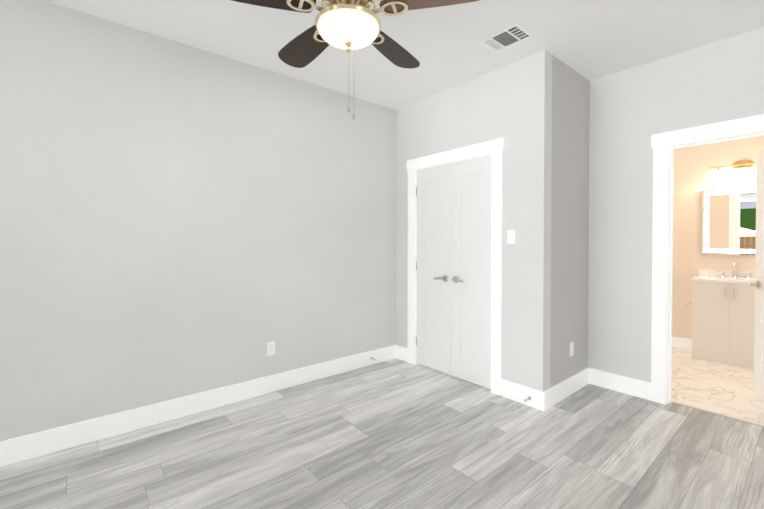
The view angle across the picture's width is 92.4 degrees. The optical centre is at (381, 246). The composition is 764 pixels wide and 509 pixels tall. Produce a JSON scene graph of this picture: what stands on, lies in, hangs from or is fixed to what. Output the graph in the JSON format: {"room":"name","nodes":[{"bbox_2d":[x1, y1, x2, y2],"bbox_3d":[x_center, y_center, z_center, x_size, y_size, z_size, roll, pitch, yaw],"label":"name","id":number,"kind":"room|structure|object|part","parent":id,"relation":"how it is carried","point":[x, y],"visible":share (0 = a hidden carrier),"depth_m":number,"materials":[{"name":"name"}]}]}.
{"room":"empty bedroom","nodes":[
{"label":"empty bedroom","id":0,"kind":"room"},
{"bbox_2d":[0,0,395,441],"bbox_3d":[-1.052,-0.120,3.126,4.988,2.740,0.120,-1,1,-40],"label":"wall","id":1,"kind":"structure","parent":0,"point":[178,220],"depth_m":2.63,"materials":[{"name":"grey paint"}]},
{"bbox_2d":[0,345,399,466],"bbox_3d":[-1.332,1.184,2.817,3.900,0.140,0.017,-1,1,-40],"label":"baseboard","id":2,"kind":"structure","parent":1,"relation":"attached to","point":[21,448],"depth_m":2.64,"materials":[{"name":"white wood"}]},
{"bbox_2d":[267,341,274,355],"bbox_3d":[-0.953,0.878,3.142,0.070,0.115,0.016,-1,1,-40],"label":"outlet","id":3,"kind":"object","parent":1,"relation":"attached to","point":[270,348],"visible":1,"depth_m":3.14,"materials":[{"name":"white plastic"}]},
{"bbox_2d":[0,358,763,508],"bbox_3d":[0.073,1.315,1.790,4.969,0.104,3.640,-1,1,-40],"label":"floor","id":4,"kind":"structure","parent":0,"point":[395,433],"depth_m":2.20,"materials":[{"name":"grey wood"}]},
{"bbox_2d":[44,0,763,109],"bbox_3d":[0.866,-1.532,2.422,7.040,0.100,3.640,-1,1,-40],"label":"ceiling","id":5,"kind":"structure","parent":0,"point":[590,40],"depth_m":2.56,"materials":[{"name":"paint"}]},
{"bbox_2d":[232,0,478,119],"bbox_3d":[-0.194,-1.062,1.777,1.255,0.822,1.203,-1,1,-40],"label":"fan","id":6,"kind":"object","parent":5,"relation":"hanging from","point":[348,26],"visible":1,"depth_m":1.70,"materials":[{"name":"brown wood"}]},
{"bbox_3d":[-0.159,-1.000,1.736,0.292,0.068,0.292,-1,1,-40],"label":"lamp shade","id":7,"kind":"part","parent":6,"relation":"part of","materials":[{"name":"white glass"}]},
{"bbox_2d":[478,23,533,52],"bbox_3d":[0.883,-1.481,2.619,0.230,0.011,0.310,-1,1,-40],"label":"ceiling vent","id":8,"kind":"object","parent":5,"relation":"in","point":[508,37],"visible":1,"depth_m":2.61,"materials":[{"name":"white metal"}]},
{"bbox_2d":[396,50,551,391],"bbox_3d":[0.738,-0.124,3.462,0.120,2.740,1.670,-1,1,-40],"label":"wall","id":9,"kind":"structure","parent":0,"point":[511,104],"depth_m":2.97,"materials":[{"name":"grey paint"}]},
{"bbox_2d":[416,163,450,374],"bbox_3d":[0.499,0.221,3.662,0.087,2.020,0.460,-1,1,-40],"label":"closet door","id":10,"kind":"structure","parent":9,"relation":"in","point":[433,266],"depth_m":3.66,"materials":[{"name":"white paint"}]},
{"bbox_2d":[407,138,503,395],"bbox_3d":[0.692,0.218,3.521,0.120,2.055,0.955,-1,1,-40],"label":"door frame","id":11,"kind":"structure","parent":9,"relation":"attached to","point":[416,243],"depth_m":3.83,"materials":[{"name":"white wood"}]},
{"bbox_2d":[451,155,491,388],"bbox_3d":[0.797,0.226,3.308,0.087,2.020,0.460,-1,1,-40],"label":"closet door","id":12,"kind":"structure","parent":9,"relation":"in","point":[471,200],"depth_m":3.31,"materials":[{"name":"white paint"}]},
{"bbox_2d":[507,230,514,243],"bbox_3d":[1.051,-0.075,2.986,0.014,0.115,0.070,-1,1,-40],"label":"light switch","id":13,"kind":"object","parent":9,"relation":"attached to","point":[510,236],"visible":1,"depth_m":2.98,"materials":[{"name":"white plastic"}]},
{"bbox_2d":[502,379,539,407],"bbox_3d":[1.106,1.182,2.935,0.015,0.140,0.325,-1,1,-40],"label":"baseboard","id":14,"kind":"structure","parent":9,"relation":"attached to","point":[510,390],"depth_m":2.92,"materials":[{"name":"white wood"}]},
{"bbox_2d":[550,55,589,387],"bbox_3d":[1.562,-0.120,3.141,0.728,2.740,0.120,-1,1,-40],"label":"wall","id":15,"kind":"structure","parent":0,"point":[570,199],"depth_m":3.07,"materials":[{"name":"grey paint"}]},
{"bbox_2d":[536,368,591,410],"bbox_3d":[1.553,1.181,3.061,0.863,0.140,0.017,-1,1,-40],"label":"baseboard","id":16,"kind":"structure","parent":15,"relation":"attached to","point":[548,398],"depth_m":2.99,"materials":[{"name":"white wood"}]},
{"bbox_2d":[570,342,573,356],"bbox_3d":[1.613,0.878,3.117,0.070,0.115,0.016,-1,1,-40],"label":"outlet","id":17,"kind":"object","parent":15,"relation":"attached to","point":[572,349],"visible":1,"depth_m":3.11,"materials":[{"name":"white plastic"}]},
{"bbox_2d":[588,27,763,382],"bbox_3d":[1.944,-0.123,3.345,0.120,2.740,3.400,-1,1,-40],"label":"wall","id":18,"kind":"structure","parent":0,"point":[633,110],"depth_m":3.05,"materials":[{"name":"grey paint"}]},
{"bbox_2d":[592,369,650,399],"bbox_3d":[2.043,1.180,3.139,0.015,0.140,0.445,-1,1,-40],"label":"baseboard","id":19,"kind":"structure","parent":18,"relation":"attached to","point":[634,387],"depth_m":3.12,"materials":[{"name":"white wood"}]},
{"bbox_2d":[651,114,763,404],"bbox_3d":[2.536,0.184,2.626,0.143,2.145,0.984,-1,1,-40],"label":"door frame","id":20,"kind":"structure","parent":18,"relation":"attached to","point":[661,143],"depth_m":2.90,"materials":[{"name":"white wood"}]},
{"bbox_2d":[751,150,763,400],"bbox_3d":[2.982,0.233,2.726,0.139,2.020,0.763,0,1,26],"label":"bathroom door","id":21,"kind":"structure","parent":18,"relation":"in","point":[758,284],"depth_m":3.00,"materials":[{"name":"white paint"}]},
{"bbox_2d":[671,346,763,424],"bbox_3d":[2.763,1.289,4.050,2.085,0.100,3.640,-1,1,-40],"label":"floor","id":22,"kind":"structure","parent":0,"point":[724,389],"depth_m":3.23,"materials":[{"name":"tile"}]},
{"bbox_2d":[686,262,754,369],"bbox_3d":[3.742,0.705,3.939,0.476,1.070,0.671,-1,1,-40],"label":"bathroom vanity","id":23,"kind":"object","parent":22,"relation":"on","point":[723,311],"visible":0.94,"depth_m":3.85,"materials":[{"name":"white paint"}]},
{"bbox_2d":[672,135,763,338],"bbox_3d":[3.862,-0.134,4.251,0.120,2.740,2.320,-1,1,-40],"label":"wall","id":24,"kind":"structure","parent":0,"point":[692,165],"depth_m":4.35,"materials":[{"name":"paint"}]},
{"bbox_2d":[672,336,691,349],"bbox_3d":[3.448,1.171,4.656,0.015,0.120,0.892,-1,1,-40],"label":"baseboard","id":25,"kind":"structure","parent":24,"relation":"attached to","point":[678,342],"depth_m":4.42,"materials":[{"name":"white wood"}]},
{"bbox_2d":[701,186,755,254],"bbox_3d":[3.951,-0.274,4.027,0.027,0.745,0.664,-1,1,-40],"label":"led mirror","id":26,"kind":"object","parent":24,"relation":"attached to","point":[728,221],"visible":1,"depth_m":4.09,"materials":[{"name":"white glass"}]},
{"bbox_2d":[709,160,756,182],"bbox_3d":[3.901,-0.831,3.970,0.168,0.230,0.540,-1,1,-40],"label":"sconce","id":27,"kind":"object","parent":24,"relation":"attached to","point":[742,171],"visible":0.88,"depth_m":4.02,"materials":[{"name":"white glass"}]}
]}

